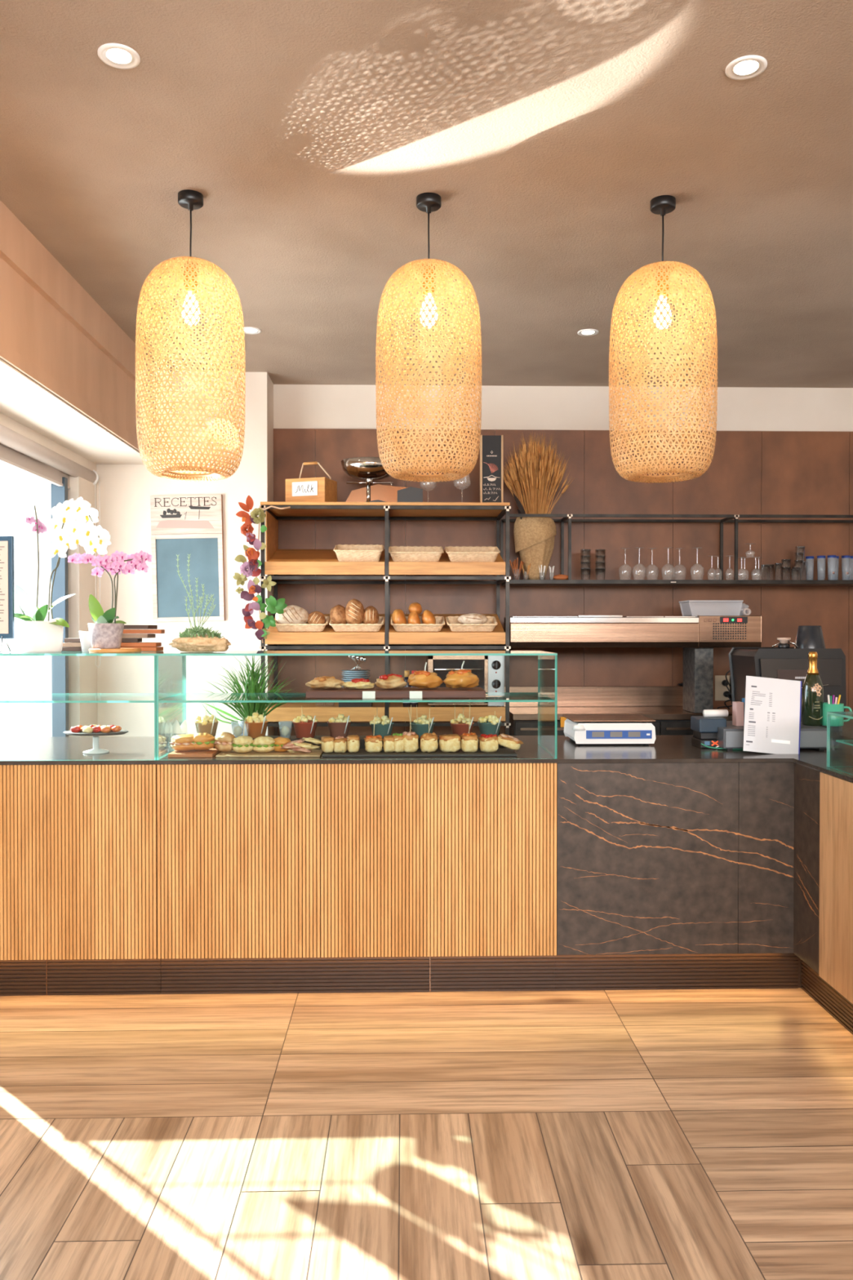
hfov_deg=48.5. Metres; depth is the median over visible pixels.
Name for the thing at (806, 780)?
base cabinet
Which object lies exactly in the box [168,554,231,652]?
plant
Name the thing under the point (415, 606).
bread loaf
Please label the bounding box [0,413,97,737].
wall
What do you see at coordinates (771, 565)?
tumbler
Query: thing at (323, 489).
crate
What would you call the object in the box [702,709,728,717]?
paper roll
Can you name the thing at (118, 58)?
recessed light
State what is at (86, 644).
pot
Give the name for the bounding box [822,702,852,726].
mug
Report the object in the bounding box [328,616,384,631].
wicker basket
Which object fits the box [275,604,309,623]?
bread loaf
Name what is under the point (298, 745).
sandwich
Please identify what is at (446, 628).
shelf
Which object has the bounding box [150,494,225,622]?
poster
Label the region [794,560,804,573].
tumbler
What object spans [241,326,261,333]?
recessed light
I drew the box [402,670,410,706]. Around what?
sauce bottle
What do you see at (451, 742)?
pastry
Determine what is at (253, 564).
garland
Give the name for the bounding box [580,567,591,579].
tumbler
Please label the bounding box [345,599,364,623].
bread loaf
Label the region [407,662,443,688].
bread
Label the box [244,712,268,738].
cup
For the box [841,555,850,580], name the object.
glass
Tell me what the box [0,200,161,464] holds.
ceiling soffit
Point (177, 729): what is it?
plastic cup
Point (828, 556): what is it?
glass
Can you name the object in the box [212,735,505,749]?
board
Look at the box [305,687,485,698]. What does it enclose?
serving board
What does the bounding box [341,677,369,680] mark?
plate
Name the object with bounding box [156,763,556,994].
base cabinet
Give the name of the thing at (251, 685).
potted grass
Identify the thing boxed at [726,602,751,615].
plastic bag
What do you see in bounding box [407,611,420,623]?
bread loaf
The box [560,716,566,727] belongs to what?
card
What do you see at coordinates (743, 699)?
box
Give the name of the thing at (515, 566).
cup
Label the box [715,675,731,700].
wall socket
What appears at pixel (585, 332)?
recessed light
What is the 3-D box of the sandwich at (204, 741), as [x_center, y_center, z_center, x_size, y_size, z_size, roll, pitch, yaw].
[-0.896,0.406,3.784,0.106,0.071,0.108,0,1,10]
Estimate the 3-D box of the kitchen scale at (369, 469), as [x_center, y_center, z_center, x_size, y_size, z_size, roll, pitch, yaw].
[-0.280,-0.967,5.914,0.509,0.289,0.352,0,1,-1]
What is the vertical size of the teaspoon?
0.082 m
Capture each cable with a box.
[701,742,742,749]
[717,693,732,708]
[724,670,730,686]
[724,683,732,703]
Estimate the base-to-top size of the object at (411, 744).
0.190 m
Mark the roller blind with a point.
(18, 451)
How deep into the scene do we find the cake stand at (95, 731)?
3.80 m
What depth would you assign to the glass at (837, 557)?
6.24 m
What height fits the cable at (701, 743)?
0.022 m
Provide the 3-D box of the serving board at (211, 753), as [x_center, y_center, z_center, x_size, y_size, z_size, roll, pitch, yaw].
[-0.922,0.449,3.774,0.173,0.014,0.180,0,1,-1]
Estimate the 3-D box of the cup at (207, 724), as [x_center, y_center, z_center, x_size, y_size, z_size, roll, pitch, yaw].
[-0.920,0.342,3.961,0.100,0.134,0.112,0,1,-1]
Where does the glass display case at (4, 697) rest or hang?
on the countertop at (123, 750)
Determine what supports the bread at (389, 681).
on the serving board at (403, 692)
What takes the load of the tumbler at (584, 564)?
on the tumbler at (586, 570)
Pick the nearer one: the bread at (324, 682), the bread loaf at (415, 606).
the bread at (324, 682)
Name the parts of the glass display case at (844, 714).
pane, pane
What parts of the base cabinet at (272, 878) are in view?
fluted panel, fluted panel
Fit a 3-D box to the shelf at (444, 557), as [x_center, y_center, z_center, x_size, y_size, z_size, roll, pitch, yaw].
[0.118,-0.520,5.944,0.700,0.137,0.505,0,1,-1]
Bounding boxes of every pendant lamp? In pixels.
[135,189,245,481]
[375,192,481,482]
[608,195,717,483]
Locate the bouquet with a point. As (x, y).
(534, 536)
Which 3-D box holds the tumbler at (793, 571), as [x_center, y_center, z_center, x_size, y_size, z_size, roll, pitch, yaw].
[2.395,-0.423,6.156,0.048,0.076,0.048,0,1,-1]
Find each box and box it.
[338,702,372,706]
[679,600,740,616]
[732,701,743,726]
[742,697,745,725]
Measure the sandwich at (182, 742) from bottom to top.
0.067 m
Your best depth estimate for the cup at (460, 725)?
3.96 m
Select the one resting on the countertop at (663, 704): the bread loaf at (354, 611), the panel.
the panel
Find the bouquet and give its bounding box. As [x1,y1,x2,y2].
[503,431,574,579]
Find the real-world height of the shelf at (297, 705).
0.012 m
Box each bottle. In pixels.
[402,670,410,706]
[410,670,417,706]
[801,651,823,725]
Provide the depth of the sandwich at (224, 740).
3.75 m
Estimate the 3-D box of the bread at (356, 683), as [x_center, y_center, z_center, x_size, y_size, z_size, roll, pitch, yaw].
[-0.280,0.175,3.836,0.140,0.042,0.110,0,1,-1]
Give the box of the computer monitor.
[728,647,846,727]
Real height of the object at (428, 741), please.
0.176 m
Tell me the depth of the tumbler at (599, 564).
6.16 m
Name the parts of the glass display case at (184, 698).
pane, pane, pane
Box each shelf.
[0,693,181,702]
[159,692,554,702]
[266,613,385,634]
[267,549,385,564]
[271,702,385,710]
[389,549,503,561]
[389,613,504,632]
[389,702,502,706]
[500,513,852,586]
[835,739,852,746]
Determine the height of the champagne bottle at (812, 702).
0.314 m
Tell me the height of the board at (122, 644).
0.017 m
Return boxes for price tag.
[362,691,375,698]
[409,691,422,698]
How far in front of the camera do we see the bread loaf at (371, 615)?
5.77 m
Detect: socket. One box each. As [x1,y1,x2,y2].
[183,263,198,293]
[422,266,435,293]
[655,267,670,296]
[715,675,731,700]
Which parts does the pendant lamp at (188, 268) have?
cord, light bulb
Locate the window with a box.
[0,462,68,737]
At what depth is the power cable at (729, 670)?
6.31 m
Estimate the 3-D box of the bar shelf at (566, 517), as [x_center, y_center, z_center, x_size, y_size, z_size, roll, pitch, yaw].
[1.731,-0.582,6.198,2.470,0.443,0.303,0,1,-1]
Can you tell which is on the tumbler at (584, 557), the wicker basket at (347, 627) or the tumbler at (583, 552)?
the tumbler at (583, 552)
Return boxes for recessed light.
[97,43,140,69]
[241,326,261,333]
[577,328,599,336]
[724,55,767,79]
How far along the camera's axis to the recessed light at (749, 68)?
2.74 m
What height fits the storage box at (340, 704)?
0.110 m
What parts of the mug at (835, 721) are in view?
mug handle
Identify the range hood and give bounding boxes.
[503,614,761,648]
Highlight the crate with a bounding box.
[285,461,337,502]
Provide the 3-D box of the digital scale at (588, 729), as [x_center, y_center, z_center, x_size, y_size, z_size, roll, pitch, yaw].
[0.804,0.398,4.196,0.365,0.108,0.299,0,1,-1]
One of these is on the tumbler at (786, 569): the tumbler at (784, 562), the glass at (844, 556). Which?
the tumbler at (784, 562)
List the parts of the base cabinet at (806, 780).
stone panel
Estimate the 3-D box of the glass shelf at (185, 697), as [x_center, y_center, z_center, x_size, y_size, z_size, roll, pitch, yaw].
[-0.270,0.234,3.862,1.519,0.008,0.430,0,1,-1]
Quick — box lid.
[794,625,825,648]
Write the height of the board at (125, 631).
0.017 m
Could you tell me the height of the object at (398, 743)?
0.078 m
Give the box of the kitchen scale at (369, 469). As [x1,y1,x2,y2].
[341,457,422,502]
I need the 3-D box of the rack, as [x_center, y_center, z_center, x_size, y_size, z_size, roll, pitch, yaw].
[-0.252,0.263,5.963,1.500,2.178,0.596,0,1,-1]
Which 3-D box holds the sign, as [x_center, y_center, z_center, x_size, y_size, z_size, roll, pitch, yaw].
[0.399,-1.038,5.820,0.138,0.427,0.072,0,1,-1]
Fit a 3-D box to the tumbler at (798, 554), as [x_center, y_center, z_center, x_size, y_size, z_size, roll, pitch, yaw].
[2.445,-0.529,6.206,0.060,0.086,0.060,0,1,-1]
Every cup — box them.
[158,718,171,749]
[172,718,187,736]
[194,706,218,737]
[231,720,244,737]
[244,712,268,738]
[278,720,292,738]
[292,705,317,738]
[327,713,351,737]
[369,715,394,737]
[408,704,435,737]
[449,703,474,736]
[477,711,502,736]
[509,557,524,579]
[521,563,531,579]
[538,564,546,579]
[549,565,554,579]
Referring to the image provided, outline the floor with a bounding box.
[0,959,852,1279]
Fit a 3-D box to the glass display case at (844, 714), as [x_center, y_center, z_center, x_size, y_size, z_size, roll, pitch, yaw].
[1.785,0.371,2.449,0.613,0.200,2.000,0,1,-1]
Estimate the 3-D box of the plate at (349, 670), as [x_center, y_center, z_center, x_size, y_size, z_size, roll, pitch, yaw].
[-0.434,0.194,5.834,0.176,0.014,0.176,0,1,-1]
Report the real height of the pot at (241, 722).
0.090 m
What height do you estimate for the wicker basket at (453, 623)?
0.097 m
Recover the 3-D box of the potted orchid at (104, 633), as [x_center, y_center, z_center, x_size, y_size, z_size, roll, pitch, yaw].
[-1.263,-0.162,3.789,0.337,0.391,0.140,0,1,-1]
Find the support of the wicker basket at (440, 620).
on the rack
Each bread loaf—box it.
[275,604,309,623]
[306,611,325,623]
[329,604,346,623]
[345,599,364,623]
[362,605,378,623]
[391,608,406,623]
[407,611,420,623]
[408,602,422,614]
[421,609,435,623]
[457,613,488,624]
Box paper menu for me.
[742,675,801,754]
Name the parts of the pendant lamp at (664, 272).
light bulb, cord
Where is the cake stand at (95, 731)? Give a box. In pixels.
[62,724,128,754]
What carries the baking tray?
on the countertop oven
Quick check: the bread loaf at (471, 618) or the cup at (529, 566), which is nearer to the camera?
the bread loaf at (471, 618)
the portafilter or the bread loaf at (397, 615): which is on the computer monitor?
the portafilter
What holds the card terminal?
on the countertop at (123, 750)
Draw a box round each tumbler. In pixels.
[580,549,591,561]
[580,555,591,568]
[580,561,591,574]
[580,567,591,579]
[595,549,605,561]
[595,555,605,568]
[595,561,605,573]
[595,568,605,577]
[760,564,770,579]
[766,564,773,579]
[774,563,782,578]
[781,559,791,573]
[782,566,791,576]
[791,566,801,579]
[791,568,799,574]
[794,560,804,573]
[795,546,804,558]
[795,552,804,565]
[799,561,807,577]
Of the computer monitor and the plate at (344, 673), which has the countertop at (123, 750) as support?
the computer monitor
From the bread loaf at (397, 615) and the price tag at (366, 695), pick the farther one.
the bread loaf at (397, 615)
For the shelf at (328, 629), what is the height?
0.137 m
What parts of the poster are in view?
frame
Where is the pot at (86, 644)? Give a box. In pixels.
[79,631,92,651]
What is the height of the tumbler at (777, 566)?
0.116 m
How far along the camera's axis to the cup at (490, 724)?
3.96 m
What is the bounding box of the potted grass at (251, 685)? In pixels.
[201,655,298,735]
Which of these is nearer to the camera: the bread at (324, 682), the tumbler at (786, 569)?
the bread at (324, 682)
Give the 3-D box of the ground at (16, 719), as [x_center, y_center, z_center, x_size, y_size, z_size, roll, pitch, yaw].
[-16.338,1.430,9.623,27.800,0.040,60.000,0,1,-1]
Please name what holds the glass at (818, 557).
on the bar shelf at (566, 517)
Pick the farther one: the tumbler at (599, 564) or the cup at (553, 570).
the tumbler at (599, 564)
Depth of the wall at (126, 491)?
6.01 m
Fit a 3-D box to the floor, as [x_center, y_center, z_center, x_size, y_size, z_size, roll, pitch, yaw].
[0.445,1.446,2.086,6.209,0.100,8.997,0,1,-1]
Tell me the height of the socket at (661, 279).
0.102 m
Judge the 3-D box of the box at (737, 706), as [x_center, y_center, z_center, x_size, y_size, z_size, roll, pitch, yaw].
[1.323,0.313,4.022,0.032,0.100,0.050,0,1,-1]
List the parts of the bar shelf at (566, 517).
post, post, rail, post, rail, rail, post, rail, post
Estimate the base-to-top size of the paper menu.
0.321 m
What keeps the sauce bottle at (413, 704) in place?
on the rack
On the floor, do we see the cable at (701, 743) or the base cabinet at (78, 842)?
the base cabinet at (78, 842)
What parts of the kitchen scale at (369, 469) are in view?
plate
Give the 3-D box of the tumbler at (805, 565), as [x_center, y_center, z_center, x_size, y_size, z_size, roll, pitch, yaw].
[2.490,-0.452,6.258,0.052,0.131,0.052,0,1,-1]
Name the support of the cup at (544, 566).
on the bar shelf at (566, 517)
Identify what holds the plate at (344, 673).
on the plate at (346, 675)
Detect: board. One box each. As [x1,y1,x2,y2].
[88,648,141,653]
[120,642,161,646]
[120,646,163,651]
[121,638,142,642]
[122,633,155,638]
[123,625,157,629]
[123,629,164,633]
[168,747,220,757]
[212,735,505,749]
[215,749,323,757]
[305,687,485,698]
[321,748,516,756]
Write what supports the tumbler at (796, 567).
on the bar shelf at (566, 517)
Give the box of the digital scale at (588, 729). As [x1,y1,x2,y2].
[562,714,656,745]
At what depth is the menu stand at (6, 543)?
3.77 m
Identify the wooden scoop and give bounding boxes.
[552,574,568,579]
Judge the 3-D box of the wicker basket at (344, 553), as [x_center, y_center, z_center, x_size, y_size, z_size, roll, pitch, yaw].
[-0.412,-0.532,5.776,0.299,0.118,0.210,0,1,-1]
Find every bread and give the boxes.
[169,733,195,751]
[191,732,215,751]
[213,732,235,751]
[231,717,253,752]
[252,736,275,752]
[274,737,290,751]
[305,675,345,688]
[340,678,374,688]
[374,673,407,688]
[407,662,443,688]
[443,661,479,688]
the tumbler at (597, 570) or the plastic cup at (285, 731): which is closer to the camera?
the plastic cup at (285, 731)
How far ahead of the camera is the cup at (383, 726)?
3.95 m
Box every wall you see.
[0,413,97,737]
[96,371,274,736]
[273,384,852,735]
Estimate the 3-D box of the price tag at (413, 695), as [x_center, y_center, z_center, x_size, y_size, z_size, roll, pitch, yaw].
[-0.042,0.216,3.727,0.050,0.029,0.010,0,1,-1]
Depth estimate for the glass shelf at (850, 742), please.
3.36 m
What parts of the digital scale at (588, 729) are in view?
weighing plate, plate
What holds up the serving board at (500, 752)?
on the countertop at (123, 750)
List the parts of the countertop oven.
knob, knob, control panel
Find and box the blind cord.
[94,480,100,667]
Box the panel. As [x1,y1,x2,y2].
[683,647,713,712]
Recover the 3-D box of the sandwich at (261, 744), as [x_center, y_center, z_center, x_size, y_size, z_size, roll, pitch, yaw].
[-0.648,0.415,3.770,0.095,0.064,0.108,0,1,-13]
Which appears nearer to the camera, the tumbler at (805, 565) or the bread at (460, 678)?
the bread at (460, 678)
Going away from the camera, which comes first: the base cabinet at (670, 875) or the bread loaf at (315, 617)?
the base cabinet at (670, 875)
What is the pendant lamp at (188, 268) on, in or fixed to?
hanging from the ceiling
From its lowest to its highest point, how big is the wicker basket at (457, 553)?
0.109 m
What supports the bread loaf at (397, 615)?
in the wicker basket at (440, 620)
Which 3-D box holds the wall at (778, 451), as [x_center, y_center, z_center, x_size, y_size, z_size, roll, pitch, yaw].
[1.218,-0.179,6.449,4.750,3.050,0.162,0,1,-1]
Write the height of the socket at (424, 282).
0.102 m
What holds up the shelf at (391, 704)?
attached to the rack
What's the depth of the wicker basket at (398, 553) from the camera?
5.71 m
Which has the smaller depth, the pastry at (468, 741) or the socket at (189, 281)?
the socket at (189, 281)
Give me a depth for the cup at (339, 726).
3.94 m
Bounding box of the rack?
[259,502,511,735]
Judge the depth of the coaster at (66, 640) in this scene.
3.94 m
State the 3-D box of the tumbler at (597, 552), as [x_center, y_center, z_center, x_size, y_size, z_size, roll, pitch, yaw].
[1.133,-0.547,6.173,0.068,0.083,0.068,0,1,-1]
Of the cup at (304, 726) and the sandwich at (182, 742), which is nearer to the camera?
the sandwich at (182, 742)
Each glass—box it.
[805,555,813,579]
[817,555,826,580]
[827,555,836,580]
[830,555,839,567]
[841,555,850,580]
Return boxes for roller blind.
[0,424,98,488]
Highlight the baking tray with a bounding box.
[425,649,503,650]
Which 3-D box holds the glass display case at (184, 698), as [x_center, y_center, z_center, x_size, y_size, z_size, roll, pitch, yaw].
[-0.270,0.252,3.863,1.535,0.406,0.470,0,1,-1]
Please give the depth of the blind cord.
5.89 m
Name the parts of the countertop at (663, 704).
door, handle, door, door, handle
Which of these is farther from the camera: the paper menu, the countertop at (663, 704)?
the countertop at (663, 704)
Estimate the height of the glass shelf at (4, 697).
0.008 m
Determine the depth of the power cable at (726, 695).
6.31 m
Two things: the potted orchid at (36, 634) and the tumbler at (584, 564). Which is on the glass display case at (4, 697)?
the potted orchid at (36, 634)
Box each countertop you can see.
[0,715,852,782]
[503,686,732,735]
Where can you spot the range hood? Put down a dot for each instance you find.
(580, 630)
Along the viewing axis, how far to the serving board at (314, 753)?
3.71 m
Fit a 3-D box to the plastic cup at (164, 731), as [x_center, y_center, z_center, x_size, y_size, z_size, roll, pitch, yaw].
[-1.084,0.389,3.909,0.062,0.130,0.058,0,1,-1]
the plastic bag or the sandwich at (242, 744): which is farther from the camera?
the plastic bag
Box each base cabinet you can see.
[0,764,161,995]
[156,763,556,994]
[554,762,800,990]
[793,762,835,1017]
[818,772,852,1034]
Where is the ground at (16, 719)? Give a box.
[0,665,35,737]
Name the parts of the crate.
label panel, rope handle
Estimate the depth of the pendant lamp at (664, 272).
3.49 m
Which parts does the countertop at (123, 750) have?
cash drawer, drawer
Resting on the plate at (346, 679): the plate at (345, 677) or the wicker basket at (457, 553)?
the plate at (345, 677)
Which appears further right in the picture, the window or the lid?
the lid
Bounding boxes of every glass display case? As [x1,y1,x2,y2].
[0,650,184,760]
[155,650,557,759]
[826,711,852,774]
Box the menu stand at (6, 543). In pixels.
[0,536,14,652]
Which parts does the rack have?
weld plate, post, rail, panel, post, rail, rail, rail, rail, rail, rail, rail, weld plate, weld plate, weld plate, post, post, rail, rail, rail, rail, rail, rail, rail, post, rail, rail, weld plate, post, weld plate, weld plate, weld plate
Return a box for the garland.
[232,495,290,643]
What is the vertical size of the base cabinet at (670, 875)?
0.904 m
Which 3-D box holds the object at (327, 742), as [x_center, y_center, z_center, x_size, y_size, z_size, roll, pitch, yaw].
[-0.394,0.416,3.766,0.051,0.062,0.083,0,1,-19]
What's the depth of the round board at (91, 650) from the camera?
3.71 m
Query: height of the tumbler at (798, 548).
0.081 m
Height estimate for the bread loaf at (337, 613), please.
0.140 m
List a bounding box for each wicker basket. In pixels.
[275,616,329,631]
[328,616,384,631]
[333,544,383,561]
[388,546,444,561]
[391,615,444,631]
[444,546,500,561]
[445,616,497,631]
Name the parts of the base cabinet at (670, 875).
stone panel, stone panel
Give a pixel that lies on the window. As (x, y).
(60, 664)
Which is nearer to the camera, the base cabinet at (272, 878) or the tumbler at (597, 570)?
the base cabinet at (272, 878)
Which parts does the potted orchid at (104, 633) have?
flower, flower, flower, flower, flower, flower, flower, pot, flower, stem, flower, flower, flower, flower, flower, flower, flower, flower, stem, stem, flower, flower, flower, flower, flower, flower, flower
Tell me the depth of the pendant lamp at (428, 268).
3.45 m
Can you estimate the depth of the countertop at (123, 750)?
3.80 m
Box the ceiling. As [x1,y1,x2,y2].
[0,0,852,387]
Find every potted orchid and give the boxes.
[13,497,111,652]
[67,550,152,648]
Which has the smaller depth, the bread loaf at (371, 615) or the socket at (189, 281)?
the socket at (189, 281)
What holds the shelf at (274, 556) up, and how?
attached to the rack
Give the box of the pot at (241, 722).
[238,719,266,735]
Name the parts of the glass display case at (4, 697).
pane, pane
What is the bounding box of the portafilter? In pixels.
[772,637,799,648]
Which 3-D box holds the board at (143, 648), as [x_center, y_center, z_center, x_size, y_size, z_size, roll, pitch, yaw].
[-1.248,0.038,4.006,0.240,0.017,0.110,0,1,0]
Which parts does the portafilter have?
arm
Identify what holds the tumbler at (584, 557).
on the tumbler at (584, 564)
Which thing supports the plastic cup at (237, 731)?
on the board at (292, 738)
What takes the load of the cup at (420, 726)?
on the board at (292, 738)
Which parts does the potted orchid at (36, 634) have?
wilted flower, wilted flower, stem, wilted flower, wilted flower, pot, wilted flower, stem, flower, flower, flower, flower, flower, flower, flower, stem, flower, flower, flower, flower, flower, flower, flower, flower, flower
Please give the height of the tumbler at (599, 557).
0.083 m
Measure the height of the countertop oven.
0.335 m
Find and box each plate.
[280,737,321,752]
[341,674,369,676]
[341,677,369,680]
[342,669,370,672]
[342,671,369,675]
[342,675,370,679]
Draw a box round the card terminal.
[690,715,726,748]
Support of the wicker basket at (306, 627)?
on the rack
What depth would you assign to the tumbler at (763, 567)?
6.19 m
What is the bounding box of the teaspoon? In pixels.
[351,657,366,670]
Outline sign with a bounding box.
[480,435,503,502]
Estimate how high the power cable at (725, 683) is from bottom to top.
0.184 m
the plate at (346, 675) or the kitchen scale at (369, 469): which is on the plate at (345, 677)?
the plate at (346, 675)
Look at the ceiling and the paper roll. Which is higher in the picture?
the ceiling
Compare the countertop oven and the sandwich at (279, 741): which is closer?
the sandwich at (279, 741)
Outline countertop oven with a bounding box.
[426,655,504,706]
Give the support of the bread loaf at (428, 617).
in the wicker basket at (440, 620)
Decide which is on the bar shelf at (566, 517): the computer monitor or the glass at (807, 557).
the glass at (807, 557)

